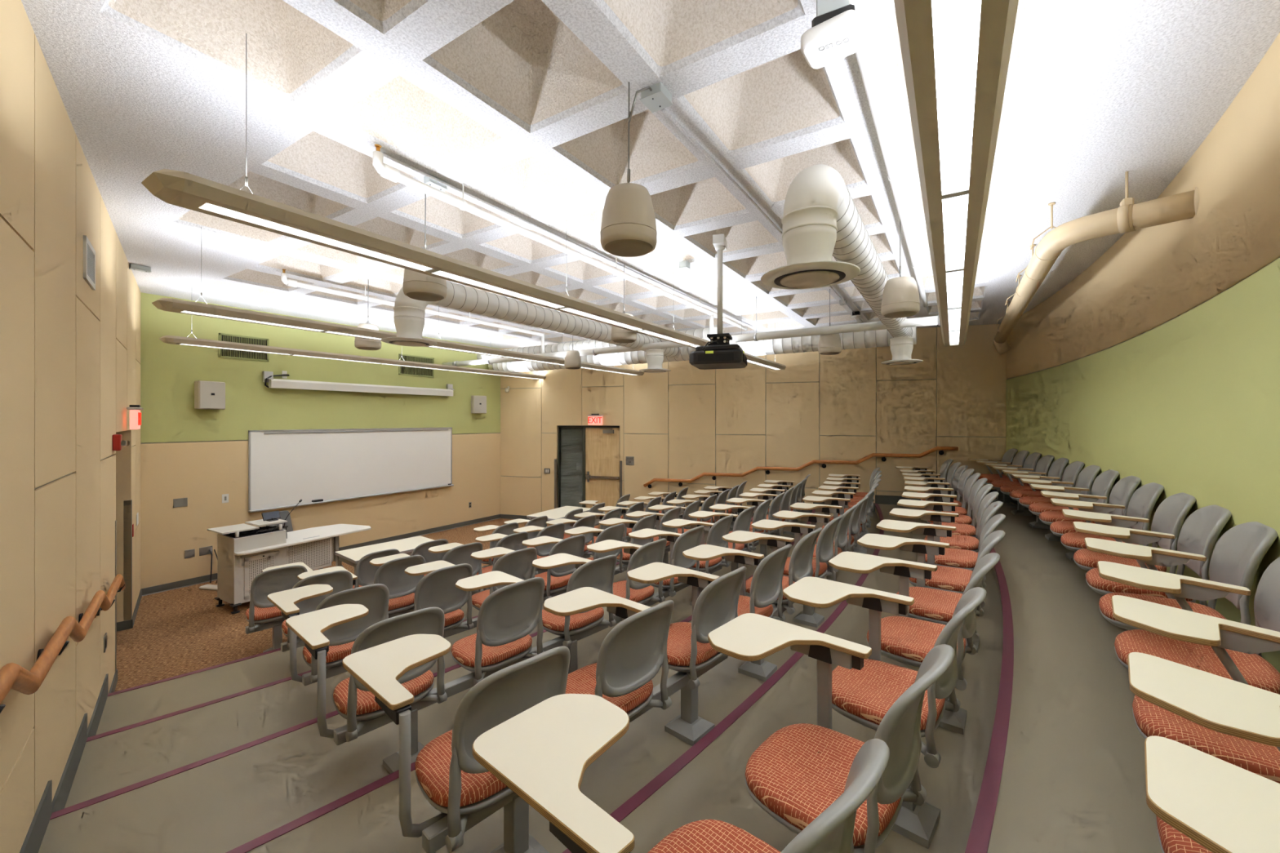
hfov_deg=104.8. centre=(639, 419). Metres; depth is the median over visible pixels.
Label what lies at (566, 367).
speaker grille
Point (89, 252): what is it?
air vent
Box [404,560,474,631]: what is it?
chair
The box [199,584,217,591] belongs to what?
box
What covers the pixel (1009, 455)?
chair
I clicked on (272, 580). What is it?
chair
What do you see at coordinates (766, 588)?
chair
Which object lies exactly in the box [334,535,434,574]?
table
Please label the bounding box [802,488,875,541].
chair
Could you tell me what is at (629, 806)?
floor stripe
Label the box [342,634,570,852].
chair
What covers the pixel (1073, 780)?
floor
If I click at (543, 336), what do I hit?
riser pipe
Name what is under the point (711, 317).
riser pipe
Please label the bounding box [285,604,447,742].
chair
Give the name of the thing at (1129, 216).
pipe
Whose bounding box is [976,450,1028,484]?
chair
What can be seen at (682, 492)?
chair
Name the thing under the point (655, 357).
air duct
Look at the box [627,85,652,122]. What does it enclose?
wire
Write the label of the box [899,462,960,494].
chair
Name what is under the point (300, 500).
microphone
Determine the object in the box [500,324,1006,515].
wall
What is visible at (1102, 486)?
chair
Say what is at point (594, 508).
chair
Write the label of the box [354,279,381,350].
speaker
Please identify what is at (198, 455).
wall
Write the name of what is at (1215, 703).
chair
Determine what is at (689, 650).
chair
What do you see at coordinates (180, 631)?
floor
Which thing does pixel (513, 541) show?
chair
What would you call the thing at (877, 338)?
air duct
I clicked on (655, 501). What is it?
chair
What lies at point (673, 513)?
chair
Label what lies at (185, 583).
baseboard
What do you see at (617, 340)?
speaker grille
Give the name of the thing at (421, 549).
chair
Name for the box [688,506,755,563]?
chair
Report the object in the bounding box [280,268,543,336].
pipe
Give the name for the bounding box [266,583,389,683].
chair
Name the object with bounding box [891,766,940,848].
beam
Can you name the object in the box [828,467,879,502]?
chair
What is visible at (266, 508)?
marker tray
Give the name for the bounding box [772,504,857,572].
chair
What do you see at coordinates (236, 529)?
desk top
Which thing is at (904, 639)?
chair
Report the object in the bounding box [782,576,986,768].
chair
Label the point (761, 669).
beam
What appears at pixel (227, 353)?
air vent
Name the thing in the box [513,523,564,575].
chair
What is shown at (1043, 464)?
chair
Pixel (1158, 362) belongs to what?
wall
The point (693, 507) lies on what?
chair
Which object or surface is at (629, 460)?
room sign
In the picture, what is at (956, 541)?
chair
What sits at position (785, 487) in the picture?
chair
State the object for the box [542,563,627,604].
beam
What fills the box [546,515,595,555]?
chair
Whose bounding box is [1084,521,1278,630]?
chair
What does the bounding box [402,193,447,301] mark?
speaker
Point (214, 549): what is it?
power cord
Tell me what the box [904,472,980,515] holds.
chair
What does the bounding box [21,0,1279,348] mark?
ceiling
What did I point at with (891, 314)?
speaker grille
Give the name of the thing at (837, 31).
ceiling device
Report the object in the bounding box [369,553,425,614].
chair
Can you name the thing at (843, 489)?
chair
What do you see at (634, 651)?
chair
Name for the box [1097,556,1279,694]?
chair
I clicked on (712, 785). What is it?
floor
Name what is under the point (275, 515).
monitor
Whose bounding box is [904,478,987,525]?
chair
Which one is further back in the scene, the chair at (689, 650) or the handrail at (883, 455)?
the handrail at (883, 455)
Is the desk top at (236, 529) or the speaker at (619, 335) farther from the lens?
the desk top at (236, 529)
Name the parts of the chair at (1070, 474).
seat, backrest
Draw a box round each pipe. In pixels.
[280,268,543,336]
[441,296,940,366]
[541,333,544,353]
[709,311,713,333]
[993,171,1199,355]
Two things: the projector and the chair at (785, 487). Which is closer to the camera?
the projector
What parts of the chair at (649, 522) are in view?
seat, knob, backrest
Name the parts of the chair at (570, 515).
seat, backrest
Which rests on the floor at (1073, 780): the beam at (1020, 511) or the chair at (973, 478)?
the beam at (1020, 511)
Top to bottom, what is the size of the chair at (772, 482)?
0.643 m
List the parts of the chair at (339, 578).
seat, backrest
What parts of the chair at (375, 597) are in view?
tablet post, seat, backrest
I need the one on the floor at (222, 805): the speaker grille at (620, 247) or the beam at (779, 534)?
the beam at (779, 534)
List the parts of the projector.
power cord, ceiling plate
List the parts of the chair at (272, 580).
seat, backrest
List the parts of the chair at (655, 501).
backrest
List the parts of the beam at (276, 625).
post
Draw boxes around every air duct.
[380,280,680,357]
[476,326,717,359]
[488,326,916,372]
[639,349,671,373]
[760,164,912,337]
[880,336,923,364]
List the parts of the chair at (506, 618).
seat, backrest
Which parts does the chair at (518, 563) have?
seat, backrest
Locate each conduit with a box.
[382,152,752,327]
[660,108,863,322]
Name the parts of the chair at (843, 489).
backrest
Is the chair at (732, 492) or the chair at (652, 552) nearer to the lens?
the chair at (652, 552)
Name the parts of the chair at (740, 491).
backrest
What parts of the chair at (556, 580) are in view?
seat, backrest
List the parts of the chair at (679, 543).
knob, tablet post, seat, backrest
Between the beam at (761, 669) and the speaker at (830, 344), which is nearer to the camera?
the beam at (761, 669)
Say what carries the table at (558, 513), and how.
on the floor at (180, 631)
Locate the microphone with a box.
[282,499,302,528]
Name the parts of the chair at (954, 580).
knob, tablet post, seat, backrest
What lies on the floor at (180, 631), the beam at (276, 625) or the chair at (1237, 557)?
the beam at (276, 625)
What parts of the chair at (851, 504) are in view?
seat, backrest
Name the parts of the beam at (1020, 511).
post, post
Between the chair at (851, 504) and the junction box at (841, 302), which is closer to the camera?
the junction box at (841, 302)
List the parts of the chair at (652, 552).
knob, seat, backrest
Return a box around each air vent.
[83,235,95,290]
[218,333,268,361]
[398,353,434,377]
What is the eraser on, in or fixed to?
on the whiteboard
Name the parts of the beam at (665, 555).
post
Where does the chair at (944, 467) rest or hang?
attached to the beam
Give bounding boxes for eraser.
[311,498,323,502]
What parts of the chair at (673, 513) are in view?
tablet post, seat, backrest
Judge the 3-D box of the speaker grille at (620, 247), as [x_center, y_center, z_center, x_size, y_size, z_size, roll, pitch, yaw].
[-0.057,-0.862,2.479,0.244,0.016,0.244,0,0,33]
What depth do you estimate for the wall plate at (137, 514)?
6.11 m
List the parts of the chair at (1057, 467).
seat, backrest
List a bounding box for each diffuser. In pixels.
[380,337,436,346]
[639,368,671,373]
[760,261,860,289]
[880,359,923,364]
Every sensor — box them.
[505,386,509,392]
[851,311,861,318]
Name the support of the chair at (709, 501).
attached to the beam at (665, 555)
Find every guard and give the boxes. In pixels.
[115,520,116,671]
[123,499,132,621]
[554,458,557,508]
[619,461,622,515]
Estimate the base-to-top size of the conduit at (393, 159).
0.020 m
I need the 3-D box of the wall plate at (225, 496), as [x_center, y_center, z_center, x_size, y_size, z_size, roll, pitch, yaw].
[-6.179,1.175,7.339,0.010,0.130,0.080,0,0,33]
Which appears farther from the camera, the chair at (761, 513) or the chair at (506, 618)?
the chair at (761, 513)
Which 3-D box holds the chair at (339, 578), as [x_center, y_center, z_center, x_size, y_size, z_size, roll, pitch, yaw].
[-2.887,1.604,4.439,0.566,0.643,0.845,0,0,-44]
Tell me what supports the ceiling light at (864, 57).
attached to the ceiling
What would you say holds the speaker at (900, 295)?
hanging from the ceiling
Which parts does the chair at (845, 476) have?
seat, backrest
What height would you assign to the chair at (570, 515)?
0.927 m
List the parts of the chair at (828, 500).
knob, tablet post, seat, backrest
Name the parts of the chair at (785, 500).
knob, backrest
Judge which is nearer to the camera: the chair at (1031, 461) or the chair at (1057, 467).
the chair at (1057, 467)
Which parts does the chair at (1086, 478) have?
seat, backrest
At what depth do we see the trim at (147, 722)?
3.49 m
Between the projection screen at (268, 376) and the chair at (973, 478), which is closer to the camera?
the chair at (973, 478)
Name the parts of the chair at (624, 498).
backrest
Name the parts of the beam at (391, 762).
post, post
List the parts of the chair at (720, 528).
tablet post, seat, backrest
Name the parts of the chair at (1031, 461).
tablet post, seat, backrest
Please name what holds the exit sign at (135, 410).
attached to the wall at (70, 350)
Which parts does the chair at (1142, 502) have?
seat, backrest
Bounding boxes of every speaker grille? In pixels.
[356,346,379,350]
[405,291,444,301]
[565,367,579,368]
[604,239,653,257]
[613,338,635,342]
[819,351,839,355]
[883,311,916,318]
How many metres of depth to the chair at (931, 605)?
3.19 m
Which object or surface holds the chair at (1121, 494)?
attached to the beam
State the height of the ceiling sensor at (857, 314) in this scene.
0.090 m
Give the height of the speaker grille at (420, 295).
0.016 m
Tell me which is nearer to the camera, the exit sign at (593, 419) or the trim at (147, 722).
the trim at (147, 722)
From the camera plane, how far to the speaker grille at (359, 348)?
5.94 m
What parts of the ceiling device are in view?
mount plate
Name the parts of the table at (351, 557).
leg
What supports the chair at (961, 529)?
attached to the beam
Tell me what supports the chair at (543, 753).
attached to the beam at (917, 824)
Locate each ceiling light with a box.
[372,143,747,330]
[850,0,928,306]
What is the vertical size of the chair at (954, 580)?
0.643 m
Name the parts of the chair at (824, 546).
knob, tablet post, seat, backrest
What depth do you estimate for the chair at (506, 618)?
3.06 m
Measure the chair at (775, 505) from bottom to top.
0.643 m
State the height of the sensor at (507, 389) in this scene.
0.145 m
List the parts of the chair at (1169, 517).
seat, backrest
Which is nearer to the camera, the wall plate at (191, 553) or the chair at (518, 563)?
the chair at (518, 563)
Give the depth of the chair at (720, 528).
5.08 m
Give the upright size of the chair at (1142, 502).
0.631 m
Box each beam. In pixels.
[245,618,285,653]
[280,592,477,652]
[302,617,477,685]
[333,618,608,773]
[483,555,590,591]
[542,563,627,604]
[613,566,721,623]
[662,530,708,564]
[721,532,773,571]
[728,513,734,531]
[737,576,824,681]
[769,520,794,549]
[792,511,801,523]
[824,537,857,581]
[853,531,870,554]
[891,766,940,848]
[937,638,979,734]
[992,489,1016,507]
[1011,501,1049,528]
[1044,533,1075,561]
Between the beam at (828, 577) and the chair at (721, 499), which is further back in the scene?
the chair at (721, 499)
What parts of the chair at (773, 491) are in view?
backrest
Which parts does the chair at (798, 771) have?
knob, seat, tablet post, backrest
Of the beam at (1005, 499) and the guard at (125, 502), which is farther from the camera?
the beam at (1005, 499)
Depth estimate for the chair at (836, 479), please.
8.20 m
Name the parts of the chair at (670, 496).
backrest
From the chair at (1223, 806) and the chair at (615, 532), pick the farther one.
the chair at (615, 532)
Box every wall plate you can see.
[103,632,106,653]
[132,524,133,537]
[136,512,138,525]
[173,497,187,507]
[184,548,195,558]
[199,546,212,555]
[222,493,228,502]
[544,468,550,473]
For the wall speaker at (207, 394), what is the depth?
7.04 m
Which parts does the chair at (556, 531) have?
backrest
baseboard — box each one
[19,589,142,852]
[116,619,131,631]
[141,514,500,596]
[500,489,996,519]
[1009,497,1028,510]
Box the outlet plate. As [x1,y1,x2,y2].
[282,370,287,378]
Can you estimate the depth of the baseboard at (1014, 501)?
8.29 m
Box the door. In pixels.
[585,427,619,514]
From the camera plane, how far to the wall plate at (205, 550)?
7.14 m
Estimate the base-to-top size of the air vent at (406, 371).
0.410 m
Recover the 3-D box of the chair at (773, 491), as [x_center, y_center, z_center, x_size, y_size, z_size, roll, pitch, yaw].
[2.162,1.299,7.888,0.833,0.643,0.575,0,0,27]
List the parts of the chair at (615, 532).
backrest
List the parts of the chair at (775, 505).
knob, seat, backrest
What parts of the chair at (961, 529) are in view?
knob, seat, backrest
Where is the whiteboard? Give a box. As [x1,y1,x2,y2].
[248,426,453,512]
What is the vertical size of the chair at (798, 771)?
0.643 m
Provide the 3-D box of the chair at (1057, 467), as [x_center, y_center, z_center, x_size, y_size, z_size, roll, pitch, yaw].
[5.173,0.801,6.446,0.636,0.631,0.601,0,0,27]
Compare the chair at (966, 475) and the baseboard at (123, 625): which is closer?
the baseboard at (123, 625)
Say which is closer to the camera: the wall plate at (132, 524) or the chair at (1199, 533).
the chair at (1199, 533)
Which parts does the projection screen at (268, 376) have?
power cord, casing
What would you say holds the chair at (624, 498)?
attached to the beam
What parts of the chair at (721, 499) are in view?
seat, backrest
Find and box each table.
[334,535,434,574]
[526,506,590,521]
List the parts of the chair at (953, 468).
backrest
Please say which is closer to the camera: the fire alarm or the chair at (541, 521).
the fire alarm
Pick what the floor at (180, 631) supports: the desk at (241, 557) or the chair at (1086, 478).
the desk at (241, 557)
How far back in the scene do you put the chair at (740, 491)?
9.29 m
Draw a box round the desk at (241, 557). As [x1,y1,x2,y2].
[207,519,371,613]
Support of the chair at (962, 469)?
attached to the beam
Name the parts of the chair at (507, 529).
seat, backrest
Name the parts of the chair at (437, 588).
backrest, seat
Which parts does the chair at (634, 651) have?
seat, knob, backrest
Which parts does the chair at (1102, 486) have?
seat, backrest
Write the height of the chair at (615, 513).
0.643 m
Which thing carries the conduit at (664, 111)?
attached to the ceiling
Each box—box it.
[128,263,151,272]
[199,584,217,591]
[423,173,448,191]
[639,81,673,112]
[678,260,690,271]
[839,299,847,305]
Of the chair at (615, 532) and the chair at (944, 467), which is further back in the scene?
the chair at (944, 467)
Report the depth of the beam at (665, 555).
6.52 m
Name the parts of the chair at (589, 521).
backrest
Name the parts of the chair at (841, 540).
knob, tablet post, seat, backrest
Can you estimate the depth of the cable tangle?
6.32 m
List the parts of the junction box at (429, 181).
plate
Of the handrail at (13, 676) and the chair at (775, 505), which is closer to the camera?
the handrail at (13, 676)
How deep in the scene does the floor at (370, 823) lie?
2.33 m
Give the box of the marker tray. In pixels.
[248,484,453,512]
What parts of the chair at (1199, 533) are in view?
tablet post, seat, backrest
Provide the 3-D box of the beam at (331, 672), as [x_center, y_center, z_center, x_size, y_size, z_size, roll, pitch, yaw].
[-1.637,1.883,3.966,0.200,0.345,1.827,0,0,42]
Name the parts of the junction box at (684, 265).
plate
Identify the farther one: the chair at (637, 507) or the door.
the door
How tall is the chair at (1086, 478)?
0.631 m
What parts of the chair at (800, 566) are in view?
seat, knob, tablet post, backrest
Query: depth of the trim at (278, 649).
4.29 m
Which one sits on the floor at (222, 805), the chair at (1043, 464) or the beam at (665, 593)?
the beam at (665, 593)
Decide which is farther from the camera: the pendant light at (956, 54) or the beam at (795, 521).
the beam at (795, 521)
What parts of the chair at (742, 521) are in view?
seat, backrest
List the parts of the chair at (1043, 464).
tablet post, seat, backrest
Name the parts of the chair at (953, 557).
knob, tablet post, seat, backrest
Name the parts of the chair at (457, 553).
backrest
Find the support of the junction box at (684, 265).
attached to the ceiling
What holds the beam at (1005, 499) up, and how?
on the floor at (1073, 780)
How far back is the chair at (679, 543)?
4.51 m
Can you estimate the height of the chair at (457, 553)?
0.643 m
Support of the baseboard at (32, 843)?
attached to the wall at (70, 350)
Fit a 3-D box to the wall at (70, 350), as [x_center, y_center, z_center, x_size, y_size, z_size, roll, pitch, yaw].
[-3.292,-0.005,2.533,0.440,4.770,10.570,0,0,-42]
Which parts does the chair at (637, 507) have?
seat, backrest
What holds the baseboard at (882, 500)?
attached to the wall at (686, 421)
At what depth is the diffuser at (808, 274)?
2.38 m
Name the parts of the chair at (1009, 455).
seat, backrest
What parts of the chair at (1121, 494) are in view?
seat, backrest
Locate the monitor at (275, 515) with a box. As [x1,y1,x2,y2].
[261,511,280,521]
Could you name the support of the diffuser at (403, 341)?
attached to the air duct at (409, 313)
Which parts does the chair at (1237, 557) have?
tablet post, seat, backrest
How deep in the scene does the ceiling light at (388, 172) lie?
3.84 m
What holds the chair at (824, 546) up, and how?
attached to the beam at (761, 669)
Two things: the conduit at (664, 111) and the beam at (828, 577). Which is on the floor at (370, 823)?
the beam at (828, 577)
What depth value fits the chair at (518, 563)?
4.39 m
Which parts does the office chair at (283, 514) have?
backrest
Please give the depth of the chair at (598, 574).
3.58 m
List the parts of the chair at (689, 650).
knob, seat, tablet post, backrest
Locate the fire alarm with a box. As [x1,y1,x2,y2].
[112,434,129,450]
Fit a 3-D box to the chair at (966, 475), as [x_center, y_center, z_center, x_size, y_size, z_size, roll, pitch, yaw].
[4.175,0.991,6.904,0.833,0.643,0.575,0,0,27]
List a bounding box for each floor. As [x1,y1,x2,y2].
[38,517,807,852]
[64,532,708,808]
[95,541,631,735]
[114,518,599,692]
[246,511,879,852]
[619,503,1003,852]
[955,497,1162,852]
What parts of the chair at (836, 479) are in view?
seat, backrest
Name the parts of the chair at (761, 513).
knob, backrest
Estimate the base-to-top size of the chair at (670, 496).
0.643 m
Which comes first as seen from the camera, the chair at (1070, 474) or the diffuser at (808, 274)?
the diffuser at (808, 274)
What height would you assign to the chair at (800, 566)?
0.643 m
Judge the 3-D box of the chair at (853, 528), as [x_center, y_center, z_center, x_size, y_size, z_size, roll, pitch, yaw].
[2.093,1.146,5.498,0.833,0.643,0.575,0,0,32]
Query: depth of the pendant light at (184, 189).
2.72 m
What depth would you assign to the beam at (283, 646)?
4.18 m
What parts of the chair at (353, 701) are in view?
tablet post, seat, backrest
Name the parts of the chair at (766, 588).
knob, tablet post, seat, backrest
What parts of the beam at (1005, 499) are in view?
post, post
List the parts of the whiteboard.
map rail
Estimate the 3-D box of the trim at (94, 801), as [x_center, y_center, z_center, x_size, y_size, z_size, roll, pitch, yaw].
[-0.006,1.924,6.027,0.584,0.048,9.269,0,0,34]
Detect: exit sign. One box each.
[126,404,142,429]
[587,413,603,425]
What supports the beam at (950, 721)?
on the floor at (712, 785)
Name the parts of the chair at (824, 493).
knob, tablet post, backrest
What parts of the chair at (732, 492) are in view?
seat, backrest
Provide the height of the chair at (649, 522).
0.643 m
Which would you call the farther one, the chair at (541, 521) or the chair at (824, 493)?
the chair at (541, 521)
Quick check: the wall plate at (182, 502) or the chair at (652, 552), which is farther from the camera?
the wall plate at (182, 502)
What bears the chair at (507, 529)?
attached to the beam
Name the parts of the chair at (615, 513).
seat, backrest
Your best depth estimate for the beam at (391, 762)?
2.80 m
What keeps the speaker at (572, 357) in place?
hanging from the ceiling
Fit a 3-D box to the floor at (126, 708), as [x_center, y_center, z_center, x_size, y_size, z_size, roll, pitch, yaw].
[-1.332,2.294,6.894,1.556,0.172,8.772,0,0,34]
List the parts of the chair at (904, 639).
knob, tablet post, seat, backrest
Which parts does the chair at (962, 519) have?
knob, seat, backrest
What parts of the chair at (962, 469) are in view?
backrest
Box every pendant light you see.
[141,33,786,370]
[151,226,644,375]
[159,329,546,379]
[893,0,1018,346]
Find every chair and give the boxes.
[245,562,312,632]
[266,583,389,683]
[269,510,314,570]
[281,566,357,648]
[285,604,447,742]
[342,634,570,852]
[352,548,399,588]
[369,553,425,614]
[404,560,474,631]
[411,538,448,576]
[427,542,483,592]
[451,570,544,685]
[471,546,537,610]
[472,693,889,852]
[473,522,518,566]
[475,531,528,575]
[503,515,547,547]
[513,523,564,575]
[522,534,585,599]
[532,553,617,647]
[543,586,674,718]
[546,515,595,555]
[563,508,582,539]
[564,523,625,573]
[573,507,622,545]
[578,493,630,519]
[586,538,666,604]
[588,502,604,528]
[597,502,644,542]
[598,514,657,564]
[617,496,661,528]
[625,506,681,549]
[626,562,746,689]
[628,525,704,596]
[633,491,676,525]
[648,486,688,515]
[648,499,701,533]
[662,515,733,573]
[666,493,716,529]
[681,488,729,523]
[682,543,791,621]
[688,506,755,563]
[693,484,739,514]
[703,480,746,514]
[707,613,955,852]
[709,498,772,551]
[722,527,822,614]
[725,492,785,534]
[738,486,795,530]
[749,482,801,522]
[751,515,843,577]
[756,478,807,511]
[763,474,810,502]
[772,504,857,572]
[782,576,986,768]
[789,496,867,551]
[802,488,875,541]
[811,483,879,533]
[817,478,880,524]
[822,474,881,515]
[826,471,881,508]
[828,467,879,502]
[828,551,999,690]
[857,529,1004,641]
[875,514,1005,607]
[888,501,1003,580]
[895,458,952,486]
[897,491,998,552]
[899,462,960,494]
[902,465,968,501]
[902,484,993,537]
[903,468,973,507]
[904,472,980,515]
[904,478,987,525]
[968,448,1017,480]
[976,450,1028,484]
[984,452,1040,490]
[992,454,1054,495]
[1002,457,1068,501]
[1011,461,1084,507]
[1020,465,1100,515]
[1030,469,1119,525]
[1040,475,1141,537]
[1050,482,1164,551]
[1062,493,1195,573]
[1072,504,1231,606]
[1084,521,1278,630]
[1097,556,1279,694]
[1111,595,1279,783]
[1128,652,1279,852]
[1144,735,1279,852]
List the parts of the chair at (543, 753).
seat, backrest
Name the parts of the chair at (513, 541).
seat, backrest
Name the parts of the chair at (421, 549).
backrest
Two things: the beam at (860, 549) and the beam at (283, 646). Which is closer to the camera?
the beam at (283, 646)
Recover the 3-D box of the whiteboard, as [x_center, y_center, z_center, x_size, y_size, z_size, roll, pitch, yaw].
[-5.018,0.795,9.090,0.085,1.260,3.640,0,0,33]
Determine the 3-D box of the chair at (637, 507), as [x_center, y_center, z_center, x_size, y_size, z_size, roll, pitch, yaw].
[-0.324,1.604,7.874,0.833,0.643,0.575,0,0,30]
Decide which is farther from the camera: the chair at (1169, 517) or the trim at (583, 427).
the trim at (583, 427)
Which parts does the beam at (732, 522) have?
post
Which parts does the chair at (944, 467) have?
backrest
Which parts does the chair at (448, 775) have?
tablet post, seat, backrest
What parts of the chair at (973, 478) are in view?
knob, seat, backrest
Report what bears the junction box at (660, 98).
attached to the ceiling
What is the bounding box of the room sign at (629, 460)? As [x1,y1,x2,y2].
[626,456,634,465]
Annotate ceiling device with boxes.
[800,0,866,68]
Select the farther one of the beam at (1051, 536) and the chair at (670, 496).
the chair at (670, 496)
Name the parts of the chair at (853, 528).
knob, tablet post, seat, backrest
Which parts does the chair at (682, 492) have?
backrest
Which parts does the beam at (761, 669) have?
post, post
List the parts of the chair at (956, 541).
knob, seat, backrest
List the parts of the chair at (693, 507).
seat, backrest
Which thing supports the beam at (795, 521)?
on the floor at (222, 805)
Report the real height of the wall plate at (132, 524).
0.140 m
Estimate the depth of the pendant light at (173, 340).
7.43 m
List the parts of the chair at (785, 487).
backrest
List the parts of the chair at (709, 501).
backrest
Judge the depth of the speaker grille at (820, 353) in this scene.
6.37 m
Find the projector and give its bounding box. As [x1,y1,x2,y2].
[688,233,746,369]
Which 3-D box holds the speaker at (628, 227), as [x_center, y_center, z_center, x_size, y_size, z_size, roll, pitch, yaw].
[-0.057,-1.277,2.479,0.286,0.846,0.286,0,0,33]
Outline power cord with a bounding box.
[208,549,217,583]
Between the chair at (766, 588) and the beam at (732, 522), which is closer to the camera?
the chair at (766, 588)
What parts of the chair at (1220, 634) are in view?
seat, tablet post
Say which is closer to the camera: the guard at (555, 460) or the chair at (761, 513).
the chair at (761, 513)
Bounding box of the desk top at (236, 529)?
[207,519,287,534]
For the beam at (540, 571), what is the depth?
6.17 m
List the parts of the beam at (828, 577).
post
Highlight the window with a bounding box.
[560,427,582,506]
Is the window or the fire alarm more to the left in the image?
the fire alarm
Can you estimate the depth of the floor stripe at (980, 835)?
2.13 m
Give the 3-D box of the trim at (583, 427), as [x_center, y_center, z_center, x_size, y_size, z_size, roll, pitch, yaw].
[-1.151,1.247,11.222,1.542,2.226,0.100,0,0,17]
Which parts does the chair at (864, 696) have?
knob, tablet post, seat, backrest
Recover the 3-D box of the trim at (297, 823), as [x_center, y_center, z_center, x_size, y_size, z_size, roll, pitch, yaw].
[0.897,1.771,5.450,0.621,0.048,9.840,0,0,34]
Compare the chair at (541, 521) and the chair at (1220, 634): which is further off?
the chair at (541, 521)
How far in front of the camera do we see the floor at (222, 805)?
2.54 m
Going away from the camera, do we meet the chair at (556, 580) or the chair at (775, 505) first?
the chair at (556, 580)
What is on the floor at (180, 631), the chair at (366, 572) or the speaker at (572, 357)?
the chair at (366, 572)
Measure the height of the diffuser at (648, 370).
0.050 m
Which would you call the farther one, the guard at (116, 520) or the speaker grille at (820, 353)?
the speaker grille at (820, 353)
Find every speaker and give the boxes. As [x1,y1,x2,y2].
[194,380,225,409]
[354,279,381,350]
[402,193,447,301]
[471,395,486,413]
[564,335,581,368]
[600,81,657,257]
[610,264,636,342]
[817,288,841,355]
[880,219,919,318]
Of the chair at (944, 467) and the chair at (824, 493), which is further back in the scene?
the chair at (944, 467)
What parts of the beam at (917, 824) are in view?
post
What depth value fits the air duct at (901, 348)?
6.10 m
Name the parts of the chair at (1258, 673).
tablet post, seat, backrest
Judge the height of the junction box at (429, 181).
0.058 m
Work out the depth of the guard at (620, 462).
10.88 m
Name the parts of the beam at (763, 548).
post, post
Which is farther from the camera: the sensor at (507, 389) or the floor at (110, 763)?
the sensor at (507, 389)
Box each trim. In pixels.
[49,516,753,820]
[86,562,618,742]
[107,551,591,696]
[226,508,814,852]
[557,425,619,507]
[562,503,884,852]
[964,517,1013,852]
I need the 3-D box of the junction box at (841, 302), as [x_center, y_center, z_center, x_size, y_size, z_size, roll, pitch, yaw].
[2.897,-1.671,7.023,0.088,0.058,0.128,0,0,33]
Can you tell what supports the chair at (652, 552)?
attached to the beam at (665, 593)
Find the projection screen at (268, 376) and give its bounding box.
[262,371,454,396]
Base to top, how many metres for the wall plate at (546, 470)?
0.120 m
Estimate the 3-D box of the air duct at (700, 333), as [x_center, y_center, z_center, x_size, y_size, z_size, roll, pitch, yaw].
[-1.092,-1.360,9.173,5.501,0.208,0.208,0,0,31]
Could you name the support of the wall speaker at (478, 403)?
attached to the wall at (198, 455)
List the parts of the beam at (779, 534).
post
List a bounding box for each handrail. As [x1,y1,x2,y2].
[0,573,125,713]
[643,446,958,488]
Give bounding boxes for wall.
[0,0,140,852]
[140,292,500,589]
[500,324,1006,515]
[1005,32,1279,672]
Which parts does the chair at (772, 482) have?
backrest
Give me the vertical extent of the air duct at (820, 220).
0.659 m
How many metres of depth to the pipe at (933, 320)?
6.70 m
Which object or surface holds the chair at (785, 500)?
attached to the beam at (779, 534)
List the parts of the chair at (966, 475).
seat, backrest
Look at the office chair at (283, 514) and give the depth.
7.49 m
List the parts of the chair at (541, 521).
backrest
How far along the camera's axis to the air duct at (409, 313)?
5.25 m
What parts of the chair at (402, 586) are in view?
backrest, seat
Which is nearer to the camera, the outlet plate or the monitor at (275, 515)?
the monitor at (275, 515)
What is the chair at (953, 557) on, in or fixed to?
attached to the beam
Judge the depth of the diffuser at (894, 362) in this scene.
6.08 m
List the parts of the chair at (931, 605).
knob, tablet post, seat, backrest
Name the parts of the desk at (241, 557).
cabinet door, door frame, panel frame, modesty panel, angled panel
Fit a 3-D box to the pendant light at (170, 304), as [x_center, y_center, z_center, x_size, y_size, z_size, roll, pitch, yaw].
[-2.025,-1.370,7.337,0.248,0.860,7.610,0,0,33]
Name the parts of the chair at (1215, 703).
seat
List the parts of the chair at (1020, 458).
tablet post, seat, backrest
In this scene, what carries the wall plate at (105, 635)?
attached to the wall at (70, 350)
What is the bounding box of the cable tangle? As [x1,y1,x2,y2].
[228,524,287,538]
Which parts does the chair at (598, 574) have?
seat, backrest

